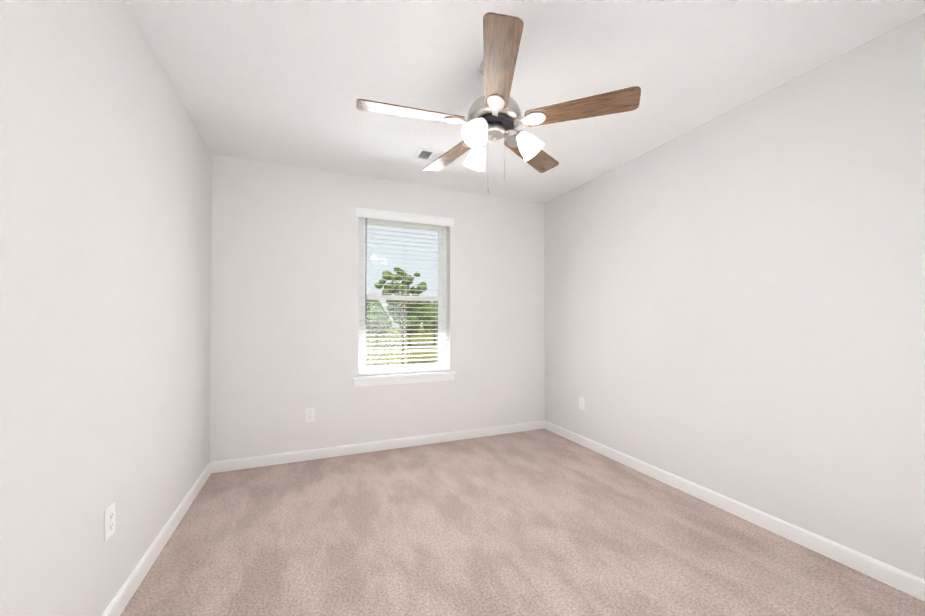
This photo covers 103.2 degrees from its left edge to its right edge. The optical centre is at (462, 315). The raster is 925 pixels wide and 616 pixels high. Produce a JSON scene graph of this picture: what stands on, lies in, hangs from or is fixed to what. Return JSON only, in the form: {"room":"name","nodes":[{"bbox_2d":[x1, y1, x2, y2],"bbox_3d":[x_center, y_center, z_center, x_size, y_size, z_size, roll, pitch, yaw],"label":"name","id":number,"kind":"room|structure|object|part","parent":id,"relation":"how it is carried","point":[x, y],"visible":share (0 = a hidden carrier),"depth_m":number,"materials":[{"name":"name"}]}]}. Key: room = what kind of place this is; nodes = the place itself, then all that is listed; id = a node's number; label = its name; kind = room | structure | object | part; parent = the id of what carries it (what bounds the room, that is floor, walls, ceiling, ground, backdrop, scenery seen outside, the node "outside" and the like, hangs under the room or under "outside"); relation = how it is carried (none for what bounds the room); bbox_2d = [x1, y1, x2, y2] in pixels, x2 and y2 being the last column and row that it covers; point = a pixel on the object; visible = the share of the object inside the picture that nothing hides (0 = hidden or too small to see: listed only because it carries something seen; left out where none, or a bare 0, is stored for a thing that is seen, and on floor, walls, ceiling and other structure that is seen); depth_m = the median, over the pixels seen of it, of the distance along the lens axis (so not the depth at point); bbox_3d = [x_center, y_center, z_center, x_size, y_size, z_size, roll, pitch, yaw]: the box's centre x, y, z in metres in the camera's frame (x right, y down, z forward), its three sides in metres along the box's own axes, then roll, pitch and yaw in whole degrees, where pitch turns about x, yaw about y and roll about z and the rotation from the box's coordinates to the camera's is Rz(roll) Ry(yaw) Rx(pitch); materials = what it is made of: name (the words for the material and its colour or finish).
{"room":"empty bedroom","nodes":[
{"label":"empty bedroom","id":0,"kind":"room"},
{"bbox_2d":[0,0,211,615],"bbox_3d":[-1.283,-0.049,1.120,0.120,2.438,3.940,0,-1,-23],"label":"wall","id":1,"kind":"structure","parent":0,"point":[105,235],"depth_m":1.27,"materials":[{"name":"paint"}]},
{"bbox_2d":[104,502,114,541],"bbox_3d":[-1.328,0.774,1.383,0.008,0.115,0.070,0,-1,-23],"label":"electrical outlet","id":2,"kind":"object","parent":1,"relation":"attached to","point":[109,526],"visible":1,"depth_m":1.37,"materials":[{"name":"white plastic"}]},
{"bbox_2d":[101,462,210,615],"bbox_3d":[-1.211,1.129,1.107,0.014,0.083,3.650,0,-1,-23],"label":"baseboard","id":3,"kind":"structure","parent":1,"relation":"attached to","point":[117,605],"depth_m":1.74,"materials":[{"name":"white wood"}]},
{"bbox_2d":[209,154,544,461],"bbox_3d":[-0.550,-0.017,3.471,3.050,2.438,0.170,0,-1,-23],"label":"wall","id":4,"kind":"structure","parent":0,"point":[284,352],"depth_m":3.15,"materials":[{"name":"paint"}]},
{"bbox_2d":[305,408,314,421],"bbox_3d":[-1.273,0.825,3.060,0.070,0.115,0.008,0,-1,-23],"label":"electrical outlet","id":5,"kind":"object","parent":4,"relation":"attached to","point":[309,414],"visible":1,"depth_m":3.06,"materials":[{"name":"white plastic"}]},
{"bbox_2d":[210,420,544,472],"bbox_3d":[-0.514,1.159,3.370,3.050,0.083,0.014,0,-1,-23],"label":"baseboard","id":6,"kind":"structure","parent":4,"relation":"attached to","point":[264,460],"depth_m":3.21,"materials":[{"name":"white wood"}]},
{"bbox_2d":[358,218,445,372],"bbox_3d":[-0.569,-0.183,3.519,0.860,1.498,0.070,0,-1,-23],"label":"window","id":7,"kind":"structure","parent":4,"relation":"in","point":[444,292],"depth_m":3.51,"materials":[{"name":"white plastic"}]},
{"bbox_3d":[-0.575,-0.520,3.538,0.776,0.740,0.024,0,-1,-23],"label":"window sash","id":8,"kind":"part","parent":7,"relation":"part of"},
{"bbox_3d":[-0.575,-0.525,3.538,0.716,0.670,0.004,0,-1,-23],"label":"glass","id":9,"kind":"part","parent":7,"relation":"part of","materials":[{"name":"clear glass"}]},
{"bbox_3d":[-0.562,0.160,3.498,0.776,0.708,0.034,0,-1,-23],"label":"window sash","id":10,"kind":"part","parent":7,"relation":"part of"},
{"bbox_3d":[-0.564,0.155,3.502,0.704,0.616,0.004,0,-1,-23],"label":"glass","id":11,"kind":"part","parent":7,"relation":"part of","materials":[{"name":"clear glass"}]},
{"bbox_2d":[355,207,453,375],"bbox_3d":[-0.527,-0.209,3.420,0.930,1.479,0.102,0,-1,-23],"label":"window blind","id":12,"kind":"object","parent":7,"relation":"attached to","point":[398,217],"visible":0.98,"depth_m":3.41,"materials":[{"name":"white plastic"}]},
{"bbox_3d":[-0.535,0.521,3.429,0.844,0.020,0.052,0,-1,-23],"label":"rail","id":13,"kind":"part","parent":12,"relation":"part of","materials":[{"name":"white plastic"}]},
{"bbox_3d":[-0.190,-0.475,3.547,0.016,0.814,0.016,0,-1,-23],"label":"lift cord","id":14,"kind":"part","parent":12,"relation":"part of","materials":[{"name":"white plastic"}]},
{"bbox_2d":[352,371,455,380],"bbox_3d":[-0.529,0.549,3.414,0.970,0.030,0.136,0,-1,-23],"label":"window sill","id":15,"kind":"structure","parent":4,"relation":"attached to","point":[399,375],"depth_m":3.35,"materials":[{"name":"white wood"}]},
{"bbox_2d":[354,375,453,386],"bbox_3d":[-0.514,0.593,3.377,0.930,0.058,0.016,0,-1,-23],"label":"apron","id":16,"kind":"object","parent":4,"relation":"attached to","point":[359,383],"visible":0.79,"depth_m":3.35,"materials":[{"name":"white wood"}]},
{"bbox_2d":[120,428,924,615],"bbox_3d":[0.179,1.228,1.716,3.290,0.100,3.940,0,-1,-23],"label":"floor","id":17,"kind":"structure","parent":0,"point":[541,522],"depth_m":1.86,"materials":[{"name":"carpet"}]},
{"bbox_2d":[124,0,924,202],"bbox_3d":[0.179,-1.319,1.750,3.290,0.120,3.940,0,-1,-23],"label":"ceiling","id":18,"kind":"structure","parent":0,"point":[287,82],"depth_m":1.86,"materials":[{"name":"white paint"}]},
{"bbox_2d":[412,147,463,165],"bbox_3d":[-0.196,-1.247,2.866,0.358,0.018,0.210,0,-1,-23],"label":"ceiling vent","id":19,"kind":"object","parent":18,"relation":"in","point":[435,155],"visible":0.67,"depth_m":2.84,"materials":[{"name":"white metal"}]},
{"bbox_2d":[356,12,640,193],"bbox_3d":[0.123,-0.927,1.851,1.269,0.662,1.283,0,-1,-23],"label":"fan","id":20,"kind":"object","parent":18,"relation":"hanging from","point":[494,113],"visible":1,"depth_m":1.71,"materials":[{"name":"brown wood"}]},
{"bbox_3d":[-0.236,-0.961,1.734,0.510,0.006,0.136,0,11,-16],"label":"blade","id":21,"kind":"part","parent":20,"relation":"part of","materials":[{"name":"brown wood"}]},
{"label":"blade","id":22,"kind":"part","parent":20,"relation":"part of","materials":[{"name":"brown wood"}]},
{"bbox_3d":[0.079,-0.865,1.988,0.124,0.119,0.124,0,37,-29],"label":"lamp shade","id":23,"kind":"part","parent":20,"relation":"part of","materials":[{"name":"white glass"}]},
{"bbox_3d":[0.073,-0.869,1.703,0.124,0.119,0.124,0,-39,31],"label":"lamp shade","id":24,"kind":"part","parent":20,"relation":"part of","materials":[{"name":"white glass"}]},
{"bbox_3d":[0.159,-1.035,1.846,0.274,0.146,0.274,0,-1,-23],"label":"motor","id":25,"kind":"part","parent":20,"relation":"part of","materials":[{"name":"silver metal"}]},
{"label":"blade","id":26,"kind":"part","parent":20,"relation":"part of","materials":[{"name":"brown wood"}]},
{"bbox_3d":[0.249,-0.924,1.843,0.080,0.030,0.045,0,-1,-23],"label":"light arm","id":27,"kind":"part","parent":20,"relation":"part of"},
{"bbox_3d":[0.323,-0.867,1.841,0.124,0.119,0.124,-38,-1,1],"label":"lamp shade","id":28,"kind":"part","parent":20,"relation":"part of","materials":[{"name":"white glass"}]},
{"bbox_3d":[0.412,-0.955,2.168,0.136,0.006,0.510,-16,-10,37],"label":"blade","id":29,"kind":"part","parent":20,"relation":"part of","materials":[{"name":"brown wood"}]},
{"bbox_3d":[0.543,-0.961,1.704,0.510,0.006,0.136,0,-13,20],"label":"blade","id":30,"kind":"part","parent":20,"relation":"part of","materials":[{"name":"brown wood"}]},
{"bbox_2d":[544,13,924,579],"bbox_3d":[1.641,-0.032,2.346,0.120,2.438,3.940,0,-1,-23],"label":"wall","id":31,"kind":"structure","parent":0,"point":[734,303],"depth_m":2.01,"materials":[{"name":"paint"}]},
{"bbox_2d":[579,397,584,409],"bbox_3d":[1.113,0.818,3.425,0.008,0.115,0.070,0,-1,-23],"label":"electrical outlet","id":32,"kind":"object","parent":31,"relation":"attached to","point":[581,403],"visible":1,"depth_m":3.42,"materials":[{"name":"white plastic"}]},
{"bbox_2d":[544,420,924,600],"bbox_3d":[1.589,1.145,2.281,0.014,0.083,3.650,0,-1,-23],"label":"baseboard","id":33,"kind":"structure","parent":31,"relation":"attached to","point":[901,580],"depth_m":2.00,"materials":[{"name":"white wood"}]},
{"label":"outside","id":34,"kind":"structure","parent":0,"visible":0},
{"bbox_2d":[366,327,437,365],"bbox_3d":[-24.619,6.336,134.448,220.000,0.300,259.500,0,-1,-23],"label":"lawn","id":35,"kind":"structure","parent":34,"point":[399,354],"depth_m":56.12,"materials":[{"name":"green plant"}]},
{"bbox_2d":[366,300,383,315],"bbox_3d":[-25.753,0.508,95.461,11.122,10.234,10.237,0,-1,-23],"label":"tree","id":36,"kind":"object","parent":35,"relation":"on","point":[369,305],"depth_m":93.18,"materials":[{"name":"green plant"}]},
{"bbox_2d":[366,307,392,346],"bbox_3d":[-14.536,1.798,62.608,4.968,6.759,5.509,0,-1,-23],"label":"street tree","id":37,"kind":"object","parent":35,"relation":"on","point":[378,318],"depth_m":61.23,"materials":[{"name":"green plant"}]},
{"bbox_3d":[-14.536,0.812,62.621,4.968,4.787,5.509,0,-1,-23],"label":"crown","id":38,"kind":"part","parent":37,"relation":"part of","materials":[{"name":"green plant"}]},
{"bbox_2d":[389,301,414,335],"bbox_3d":[-17.997,0.155,109.204,8.069,11.314,9.459,0,-1,-23],"label":"tree","id":39,"kind":"object","parent":35,"relation":"on","point":[409,314],"depth_m":106.58,"materials":[{"name":"green plant"}]},
{"bbox_3d":[-17.977,-1.323,109.232,8.025,8.356,9.459,0,-1,-23],"label":"crown","id":40,"kind":"part","parent":39,"relation":"part of","materials":[{"name":"green plant"}]},
{"bbox_2d":[374,267,429,363],"bbox_3d":[-5.526,0.158,33.958,5.190,9.258,5.691,0,-1,-23],"label":"tree","id":41,"kind":"object","parent":35,"relation":"on","point":[406,280],"depth_m":33.12,"materials":[{"name":"green plant"}]},
{"bbox_3d":[-5.526,-2.265,33.990,5.190,4.412,5.691,0,-1,-23],"label":"crown","id":42,"kind":"part","parent":41,"relation":"part of","materials":[{"name":"green plant"}]},
{"bbox_2d":[366,348,437,351],"bbox_3d":[6.101,5.170,61.187,220.000,0.033,1.600,0,-1,-23],"label":"path","id":43,"kind":"structure","parent":35,"relation":"on","point":[401,350],"depth_m":53.91,"materials":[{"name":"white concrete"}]},
{"bbox_2d":[366,341,437,345],"bbox_3d":[0.127,5.366,75.433,220.000,0.028,9.500,0,-1,-23],"label":"street","id":44,"kind":"structure","parent":35,"relation":"on","point":[401,344],"depth_m":67.61,"materials":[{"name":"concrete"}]},
{"bbox_2d":[396,315,419,345],"bbox_3d":[-9.371,2.524,64.230,4.231,5.352,4.324,0,-1,-23],"label":"street tree","id":45,"kind":"object","parent":35,"relation":"on","point":[409,323],"depth_m":63.61,"materials":[{"name":"green plant"}]},
{"bbox_3d":[-9.442,1.536,64.319,4.158,3.374,3.951,0,-1,-23],"label":"crown","id":46,"kind":"part","parent":45,"relation":"part of","materials":[{"name":"green plant"}]},
{"bbox_2d":[412,302,437,334],"bbox_3d":[-11.780,0.178,117.797,9.945,11.501,9.134,0,-1,-23],"label":"tree","id":47,"kind":"object","parent":35,"relation":"on","point":[424,310],"depth_m":113.92,"materials":[{"name":"green plant"}]},
{"bbox_3d":[-11.780,-1.642,117.822,9.945,7.861,9.134,0,-1,-23],"label":"crown","id":48,"kind":"part","parent":47,"relation":"part of","materials":[{"name":"green plant"}]},
{"bbox_2d":[422,308,437,344],"bbox_3d":[-4.871,1.907,66.889,4.895,6.658,5.549,0,-1,-23],"label":"street tree","id":49,"kind":"object","parent":35,"relation":"on","point":[430,318],"depth_m":65.69,"materials":[{"name":"green plant"}]},
{"bbox_3d":[-4.871,0.683,66.906,4.895,4.210,5.549,0,-1,-23],"label":"crown","id":50,"kind":"part","parent":49,"relation":"part of","materials":[{"name":"green plant"}]}
]}

